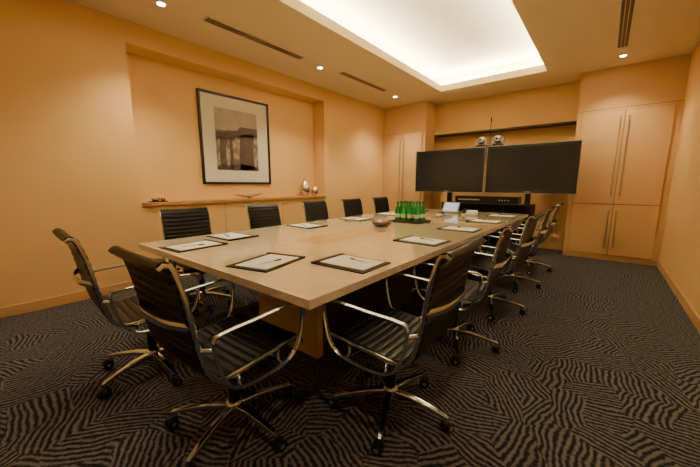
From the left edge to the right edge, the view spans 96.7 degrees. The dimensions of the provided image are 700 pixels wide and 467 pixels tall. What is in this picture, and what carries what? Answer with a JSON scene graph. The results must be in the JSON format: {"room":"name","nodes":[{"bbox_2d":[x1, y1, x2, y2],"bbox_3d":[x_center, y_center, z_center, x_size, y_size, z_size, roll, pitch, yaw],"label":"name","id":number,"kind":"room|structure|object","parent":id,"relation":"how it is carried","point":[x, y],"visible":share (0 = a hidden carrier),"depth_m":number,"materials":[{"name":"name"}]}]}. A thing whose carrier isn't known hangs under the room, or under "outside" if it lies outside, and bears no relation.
{"room":"conference room","nodes":[
{"label":"conference room","id":0,"kind":"room"},
{"bbox_2d":[0,0,324,307],"bbox_3d":[-2.563,-1.011,3.713,0.401,3.270,6.120,7,12,38],"label":"wall","id":1,"kind":"structure","parent":0,"point":[69,161],"depth_m":3.15,"materials":[{"name":"paint"}]},
{"bbox_2d":[0,271,198,318],"bbox_3d":[-1.732,0.445,4.651,0.015,0.100,8.050,7,12,38],"label":"baseboard","id":2,"kind":"structure","parent":1,"relation":"attached to","point":[22,308],"depth_m":3.13,"materials":[{"name":"brown wood"}]},
{"bbox_2d":[142,195,325,206],"bbox_3d":[-1.565,-0.540,4.930,0.328,0.043,3.106,7,12,38],"label":"ledge","id":3,"kind":"object","parent":1,"relation":"on","point":[228,200],"visible":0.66,"depth_m":4.47,"materials":[{"name":"brown wood"}]},
{"bbox_2d":[149,196,167,201],"bbox_3d":[-2.385,-0.428,3.868,0.100,0.070,0.180,7,12,38],"label":"dish","id":4,"kind":"object","parent":3,"relation":"on","point":[154,199],"visible":0.99,"depth_m":3.85,"materials":[{"name":"black plastic"}]},
{"bbox_2d":[234,193,262,197],"bbox_3d":[-1.584,-0.594,4.892,0.178,0.075,0.585,5,10,30],"label":"dish","id":5,"kind":"object","parent":3,"relation":"on","point":[252,195],"visible":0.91,"depth_m":4.83,"materials":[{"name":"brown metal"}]},
{"bbox_2d":[299,179,309,195],"bbox_3d":[-0.843,-0.858,5.793,0.210,0.315,0.210,7,12,38],"label":"vase","id":6,"kind":"object","parent":3,"relation":"on","point":[304,188],"visible":1,"depth_m":5.73,"materials":[{"name":"metal"}]},
{"bbox_2d":[310,186,317,195],"bbox_3d":[-0.678,-0.811,5.926,0.150,0.180,0.150,7,12,38],"label":"vase","id":7,"kind":"object","parent":3,"relation":"on","point":[314,191],"visible":1,"depth_m":5.87,"materials":[{"name":"metal"}]},
{"bbox_2d":[126,52,313,201],"bbox_3d":[-1.733,-1.210,4.962,0.100,3.270,3.110,7,12,38],"label":"wall","id":8,"kind":"structure","parent":0,"point":[163,95],"depth_m":4.26,"materials":[{"name":"paint"}]},
{"bbox_2d":[196,88,270,183],"bbox_3d":[-1.736,-1.424,4.812,0.035,1.300,1.170,7,12,38],"label":"framed artwork","id":9,"kind":"object","parent":8,"relation":"attached to","point":[234,138],"visible":1,"depth_m":4.75,"materials":[{"name":"black paper"}]},
{"bbox_2d":[313,88,383,218],"bbox_3d":[0.253,-1.557,7.148,0.400,3.270,2.830,7,12,38],"label":"wall pier","id":10,"kind":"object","parent":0,"point":[348,132],"visible":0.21,"depth_m":6.41,"materials":[{"name":"paint"}]},
{"bbox_2d":[0,248,699,466],"bbox_3d":[0.285,0.705,3.494,5.440,0.050,8.950,7,12,38],"label":"floor","id":11,"kind":"structure","parent":0,"point":[601,368],"depth_m":1.83,"materials":[{"name":"carpet"}]},
{"bbox_2d":[52,228,205,398],"bbox_3d":[-1.315,0.430,1.991,0.637,0.964,0.724,8,12,41],"label":"office chair","id":12,"kind":"object","parent":11,"relation":"on","point":[125,313],"visible":0.69,"depth_m":1.84,"materials":[{"name":"black leather"}]},
{"bbox_2d":[158,207,234,315],"bbox_3d":[-1.552,0.241,3.176,0.640,0.964,0.674,-9,13,-44],"label":"office chair","id":13,"kind":"object","parent":11,"relation":"on","point":[175,223],"visible":0.45,"depth_m":3.24,"materials":[{"name":"black leather"}]},
{"bbox_2d":[107,245,304,466],"bbox_3d":[-0.593,0.507,1.504,0.637,0.964,0.724,7,11,36],"label":"office chair","id":14,"kind":"object","parent":11,"relation":"on","point":[220,351],"visible":0.99,"depth_m":1.36,"materials":[{"name":"black leather"}]},
{"bbox_2d":[244,203,281,228],"bbox_3d":[-0.925,0.120,3.941,0.674,0.964,0.640,8,12,40],"label":"office chair","id":15,"kind":"object","parent":11,"relation":"on","point":[259,215],"visible":0.2,"depth_m":4.04,"materials":[{"name":"black leather"}]},
{"bbox_2d":[301,200,328,221],"bbox_3d":[-0.328,0.004,4.669,0.674,0.964,0.640,8,12,39],"label":"office chair","id":16,"kind":"object","parent":11,"relation":"on","point":[313,210],"visible":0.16,"depth_m":4.76,"materials":[{"name":"black leather"}]},
{"bbox_2d":[139,209,527,358],"bbox_3d":[0.568,0.250,3.831,2.010,0.742,4.825,7,12,38],"label":"conference table","id":17,"kind":"object","parent":11,"relation":"on","point":[301,283],"visible":0.8,"depth_m":2.34,"materials":[{"name":"beige wood"}]},
{"bbox_2d":[159,239,227,252],"bbox_3d":[-1.218,0.089,2.433,0.300,0.018,0.390,6,11,35],"label":"pad","id":18,"kind":"object","parent":17,"relation":"on","point":[206,243],"visible":1,"depth_m":2.40,"materials":[{"name":"white paper"}]},
{"bbox_2d":[206,232,258,240],"bbox_3d":[-1.087,0.018,2.875,0.390,0.018,0.300,7,11,36],"label":"pad","id":19,"kind":"object","parent":17,"relation":"on","point":[231,236],"visible":1,"depth_m":2.82,"materials":[{"name":"white paper"}]},
{"bbox_2d":[226,252,304,272],"bbox_3d":[-0.510,0.169,1.931,0.300,0.018,0.390,4,10,25],"label":"pad","id":20,"kind":"object","parent":17,"relation":"on","point":[270,261],"visible":1,"depth_m":1.88,"materials":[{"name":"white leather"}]},
{"bbox_2d":[286,223,327,228],"bbox_3d":[-0.496,-0.096,3.596,0.390,0.018,0.300,8,12,40],"label":"pad","id":21,"kind":"object","parent":17,"relation":"on","point":[302,225],"visible":1,"depth_m":3.56,"materials":[{"name":"white paper"}]},
{"bbox_2d":[311,253,390,273],"bbox_3d":[0.005,0.173,1.900,0.390,0.018,0.300,7,11,36],"label":"pad","id":22,"kind":"object","parent":17,"relation":"on","point":[355,264],"visible":1,"depth_m":1.87,"materials":[{"name":"white paper"}]},
{"bbox_2d":[339,217,373,220],"bbox_3d":[0.083,-0.209,4.303,0.390,0.018,0.300,7,12,38],"label":"pad","id":23,"kind":"object","parent":17,"relation":"on","point":[347,218],"visible":1,"depth_m":4.26,"materials":[{"name":"white paper"}]},
{"bbox_2d":[371,220,392,226],"bbox_3d":[0.365,-0.119,3.591,0.250,0.065,0.250,7,12,38],"label":"bowl","id":24,"kind":"object","parent":17,"relation":"on","point":[381,223],"visible":1,"depth_m":3.52,"materials":[{"name":"metal"}]},
{"bbox_2d":[378,213,394,215],"bbox_3d":[0.650,-0.319,4.993,0.390,0.018,0.300,7,12,38],"label":"pad","id":25,"kind":"object","parent":17,"relation":"on","point":[393,214],"visible":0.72,"depth_m":4.93,"materials":[{"name":"white paper"}]},
{"bbox_2d":[391,219,430,223],"bbox_3d":[0.765,-0.161,3.972,0.420,0.025,0.320,7,12,38],"label":"serving tray","id":26,"kind":"object","parent":17,"relation":"on","point":[393,220],"visible":0.57,"depth_m":3.85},
{"bbox_2d":[395,201,399,220],"bbox_3d":[0.608,-0.286,3.964,0.069,0.250,0.069,7,12,38],"label":"water bottle","id":27,"kind":"object","parent":26,"relation":"on","point":[397,209],"visible":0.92,"depth_m":3.94,"materials":[{"name":"green glass"}]},
{"bbox_2d":[400,201,402,219],"bbox_3d":[0.664,-0.297,4.034,0.069,0.250,0.069,7,12,38],"label":"water bottle","id":28,"kind":"object","parent":26,"relation":"on","point":[401,202],"visible":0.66,"depth_m":4.01,"materials":[{"name":"green glass"}]},
{"bbox_2d":[401,201,405,220],"bbox_3d":[0.675,-0.278,3.910,0.069,0.250,0.069,7,12,38],"label":"water bottle","id":29,"kind":"object","parent":26,"relation":"on","point":[403,210],"visible":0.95,"depth_m":3.89,"materials":[{"name":"green glass"}]},
{"bbox_2d":[406,201,408,220],"bbox_3d":[0.732,-0.289,3.979,0.069,0.250,0.069,7,12,38],"label":"water bottle","id":30,"kind":"object","parent":26,"relation":"on","point":[407,202],"visible":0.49,"depth_m":3.95,"materials":[{"name":"green glass"}]},
{"bbox_2d":[407,202,412,221],"bbox_3d":[0.743,-0.269,3.856,0.069,0.250,0.069,7,12,38],"label":"water bottle","id":31,"kind":"object","parent":26,"relation":"on","point":[409,211],"visible":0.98,"depth_m":3.83,"materials":[{"name":"green glass"}]},
{"bbox_2d":[413,202,418,221],"bbox_3d":[0.810,-0.261,3.802,0.069,0.250,0.069,7,12,38],"label":"water bottle","id":32,"kind":"object","parent":26,"relation":"on","point":[416,210],"visible":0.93,"depth_m":3.78,"materials":[{"name":"green glass"}]},
{"bbox_2d":[418,202,421,221],"bbox_3d":[0.867,-0.272,3.871,0.069,0.250,0.069,7,12,38],"label":"water bottle","id":33,"kind":"object","parent":26,"relation":"on","point":[419,207],"visible":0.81,"depth_m":3.85,"materials":[{"name":"green glass"}]},
{"bbox_2d":[422,201,425,220],"bbox_3d":[0.924,-0.283,3.940,0.069,0.250,0.069,7,12,38],"label":"water bottle","id":34,"kind":"object","parent":26,"relation":"on","point":[423,202],"visible":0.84,"depth_m":3.92,"materials":[{"name":"green glass"}]},
{"bbox_2d":[393,235,450,246],"bbox_3d":[0.609,0.056,2.637,0.390,0.018,0.300,8,12,40],"label":"pad","id":35,"kind":"object","parent":17,"relation":"on","point":[412,239],"visible":1,"depth_m":2.62,"materials":[{"name":"white paper"}]},
{"bbox_2d":[434,212,452,216],"bbox_3d":[1.345,-0.283,4.610,0.297,0.060,0.262,7,12,38],"label":"phone","id":36,"kind":"object","parent":17,"relation":"on","point":[438,214],"visible":1,"depth_m":4.59,"materials":[{"name":"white plastic"}]},
{"bbox_2d":[442,202,459,212],"bbox_3d":[1.712,-0.439,5.247,0.280,0.175,0.143,9,13,44],"label":"panel","id":37,"kind":"object","parent":17,"relation":"on","point":[448,207],"visible":0.98,"depth_m":5.22,"materials":[{"name":"white plastic"}]},
{"bbox_2d":[437,225,481,232],"bbox_3d":[1.175,-0.054,3.328,0.390,0.018,0.300,7,11,37],"label":"pad","id":38,"kind":"object","parent":17,"relation":"on","point":[451,228],"visible":1,"depth_m":3.29,"materials":[{"name":"white paper"}]},
{"bbox_2d":[461,208,477,215],"bbox_3d":[1.872,-0.337,4.861,0.220,0.094,0.200,5,10,27],"label":"desk phone","id":39,"kind":"object","parent":17,"relation":"on","point":[465,211],"visible":1,"depth_m":4.83,"materials":[{"name":"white plastic"}]},
{"bbox_2d":[466,219,503,223],"bbox_3d":[1.742,-0.164,4.018,0.390,0.018,0.300,7,12,38],"label":"pad","id":40,"kind":"object","parent":17,"relation":"on","point":[470,220],"visible":1,"depth_m":3.97,"materials":[{"name":"white paper"}]},
{"bbox_2d":[486,214,517,217],"bbox_3d":[2.296,-0.271,4.694,0.390,0.018,0.300,7,12,38],"label":"pad","id":41,"kind":"object","parent":17,"relation":"on","point":[492,215],"visible":0.99,"depth_m":4.68,"materials":[{"name":"white paper"}]},
{"bbox_2d":[340,198,362,216],"bbox_3d":[0.240,-0.106,5.361,0.674,0.964,0.640,8,12,41],"label":"office chair","id":42,"kind":"object","parent":11,"relation":"on","point":[351,207],"visible":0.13,"depth_m":5.46,"materials":[{"name":"black leather"}]},
{"bbox_2d":[371,197,389,212],"bbox_3d":[0.818,-0.218,6.067,0.674,0.964,0.640,8,12,40],"label":"office chair","id":43,"kind":"object","parent":11,"relation":"on","point":[381,204],"visible":0.19,"depth_m":6.16,"materials":[{"name":"black leather"}]},
{"bbox_2d":[322,237,486,456],"bbox_3d":[0.260,0.489,1.617,0.674,0.964,0.640,7,11,37],"label":"office chair","id":44,"kind":"object","parent":11,"relation":"on","point":[397,338],"visible":1,"depth_m":1.50,"materials":[{"name":"black leather"}]},
{"bbox_2d":[383,101,435,210],"bbox_3d":[1.335,-1.433,7.329,1.079,2.968,0.516,7,12,38],"label":"storage cabinet","id":45,"kind":"object","parent":11,"relation":"on","point":[409,129],"visible":0.58,"depth_m":7.08,"materials":[{"name":"brown wood"}]},
{"bbox_2d":[410,220,522,365],"bbox_3d":[0.841,0.377,2.325,0.674,0.964,0.640,6,11,35],"label":"office chair","id":46,"kind":"object","parent":11,"relation":"on","point":[475,292],"visible":0.7,"depth_m":2.18,"materials":[{"name":"black leather"}]},
{"bbox_2d":[441,192,537,256],"bbox_3d":[2.563,-0.585,5.871,1.950,1.750,0.460,7,12,38],"label":"media console","id":47,"kind":"object","parent":11,"relation":"on","point":[526,208],"visible":0.27,"depth_m":5.82},
{"bbox_2d":[455,196,520,203],"bbox_3d":[2.594,-0.642,5.900,1.120,0.120,0.262,7,12,38],"label":"video codec","id":48,"kind":"object","parent":47,"relation":"on","point":[470,199],"visible":1,"depth_m":5.78,"materials":[{"name":"black plastic"}]},
{"bbox_3d":[2.522,-1.435,5.684,0.520,0.312,0.170,7,12,38],"label":"shelf","id":49,"kind":"object","parent":47,"relation":"attached to","visible":0},
{"bbox_2d":[475,136,487,145],"bbox_3d":[2.423,-1.694,5.729,0.204,0.184,0.196,7,12,38],"label":"video camera","id":50,"kind":"object","parent":49,"relation":"on","point":[481,140],"visible":0.94,"depth_m":5.67,"materials":[{"name":"silver plastic"}]},
{"bbox_2d":[491,135,504,144],"bbox_3d":[2.641,-1.667,5.555,0.204,0.184,0.196,7,12,38],"label":"video camera","id":51,"kind":"object","parent":49,"relation":"on","point":[497,139],"visible":0.94,"depth_m":5.49,"materials":[{"name":"silver plastic"}]},
{"bbox_2d":[459,212,544,320],"bbox_3d":[1.419,0.267,3.014,0.674,0.964,0.640,8,12,39],"label":"office chair","id":52,"kind":"object","parent":11,"relation":"on","point":[482,263],"visible":0.67,"depth_m":2.88,"materials":[{"name":"black leather"}]},
{"bbox_2d":[483,206,555,292],"bbox_3d":[2.006,0.153,3.729,0.674,0.964,0.640,7,11,36],"label":"office chair","id":53,"kind":"object","parent":11,"relation":"on","point":[543,229],"visible":0.62,"depth_m":3.62,"materials":[{"name":"black leather"}]},
{"bbox_2d":[508,203,564,274],"bbox_3d":[2.583,0.041,4.434,0.674,0.964,0.640,7,12,38],"label":"office chair","id":54,"kind":"object","parent":11,"relation":"on","point":[553,221],"visible":0.61,"depth_m":4.32,"materials":[{"name":"black leather"}]},
{"bbox_2d":[562,53,691,265],"bbox_3d":[4.287,-1.058,4.968,1.199,2.968,0.516,7,12,38],"label":"storage cabinet","id":55,"kind":"object","parent":11,"relation":"on","point":[629,117],"visible":0.98,"depth_m":4.75,"materials":[{"name":"brown wood"}]},
{"bbox_2d":[69,0,699,107],"bbox_3d":[0.323,-2.416,2.804,4.940,0.390,8.500,7,12,38],"label":"ceiling","id":56,"kind":"structure","parent":0,"point":[436,52],"depth_m":4.03,"materials":[{"name":"paint"}]},
{"bbox_2d":[154,0,166,6],"bbox_3d":[-1.854,-2.252,3.051,0.110,0.011,0.110,7,12,38],"label":"recessed light","id":57,"kind":"object","parent":56,"relation":"in","point":[160,3],"visible":1,"depth_m":3.04,"materials":[{"name":"white metal"}]},
{"bbox_2d":[201,16,304,59],"bbox_3d":[-1.115,-2.383,3.858,0.130,0.006,1.400,7,12,38],"label":"ceiling vent","id":58,"kind":"object","parent":56,"relation":"in","point":[207,19],"visible":1,"depth_m":3.75,"materials":[{"name":"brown metal"}]},
{"bbox_2d":[338,71,387,91],"bbox_3d":[0.261,-2.632,5.426,0.130,0.006,1.300,7,12,38],"label":"ceiling vent","id":59,"kind":"object","parent":56,"relation":"in","point":[343,73],"visible":1,"depth_m":5.36,"materials":[{"name":"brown metal"}]},
{"bbox_2d":[616,0,636,48],"bbox_3d":[3.084,-2.324,3.486,0.130,0.006,1.400,7,12,38],"label":"ceiling vent","id":60,"kind":"object","parent":56,"relation":"in","point":[627,8],"visible":1,"depth_m":3.39,"materials":[{"name":"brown metal"}]},
{"bbox_2d":[415,146,486,192],"bbox_3d":[1.942,-1.229,6.117,1.372,0.825,0.126,7,12,38],"label":"television","id":61,"kind":"object","parent":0,"point":[459,169],"depth_m":6.02,"materials":[{"name":"black plastic"}]},
{"bbox_2d":[431,81,580,249],"bbox_3d":[3.108,-1.445,6.440,4.940,3.270,0.350,7,12,38],"label":"wall","id":62,"kind":"structure","parent":0,"point":[559,102],"depth_m":6.03,"materials":[{"name":"paint"}]},
{"bbox_2d":[434,121,576,137],"bbox_3d":[3.017,-1.914,6.348,2.640,0.395,0.270,7,12,38],"label":"trim","id":63,"kind":"structure","parent":62,"relation":"attached to","point":[567,122],"depth_m":6.16,"materials":[{"name":"brown wood"}]},
{"bbox_2d":[484,140,582,193],"bbox_3d":[3.029,-1.091,5.248,1.372,0.825,0.126,7,12,38],"label":"television","id":64,"kind":"object","parent":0,"point":[543,167],"depth_m":5.15,"materials":[{"name":"black plastic"}]},
{"bbox_2d":[659,42,699,316],"bbox_3d":[2.360,-0.671,1.574,0.100,3.270,8.950,7,12,38],"label":"wall","id":65,"kind":"structure","parent":0,"point":[680,245],"depth_m":3.64,"materials":[{"name":"paint"}]},
{"bbox_2d":[657,260,699,333],"bbox_3d":[2.095,0.932,1.590,0.015,0.100,8.050,7,12,38],"label":"baseboard","id":66,"kind":"structure","parent":65,"relation":"attached to","point":[694,317],"depth_m":3.19,"materials":[{"name":"brown wood"}]}
]}

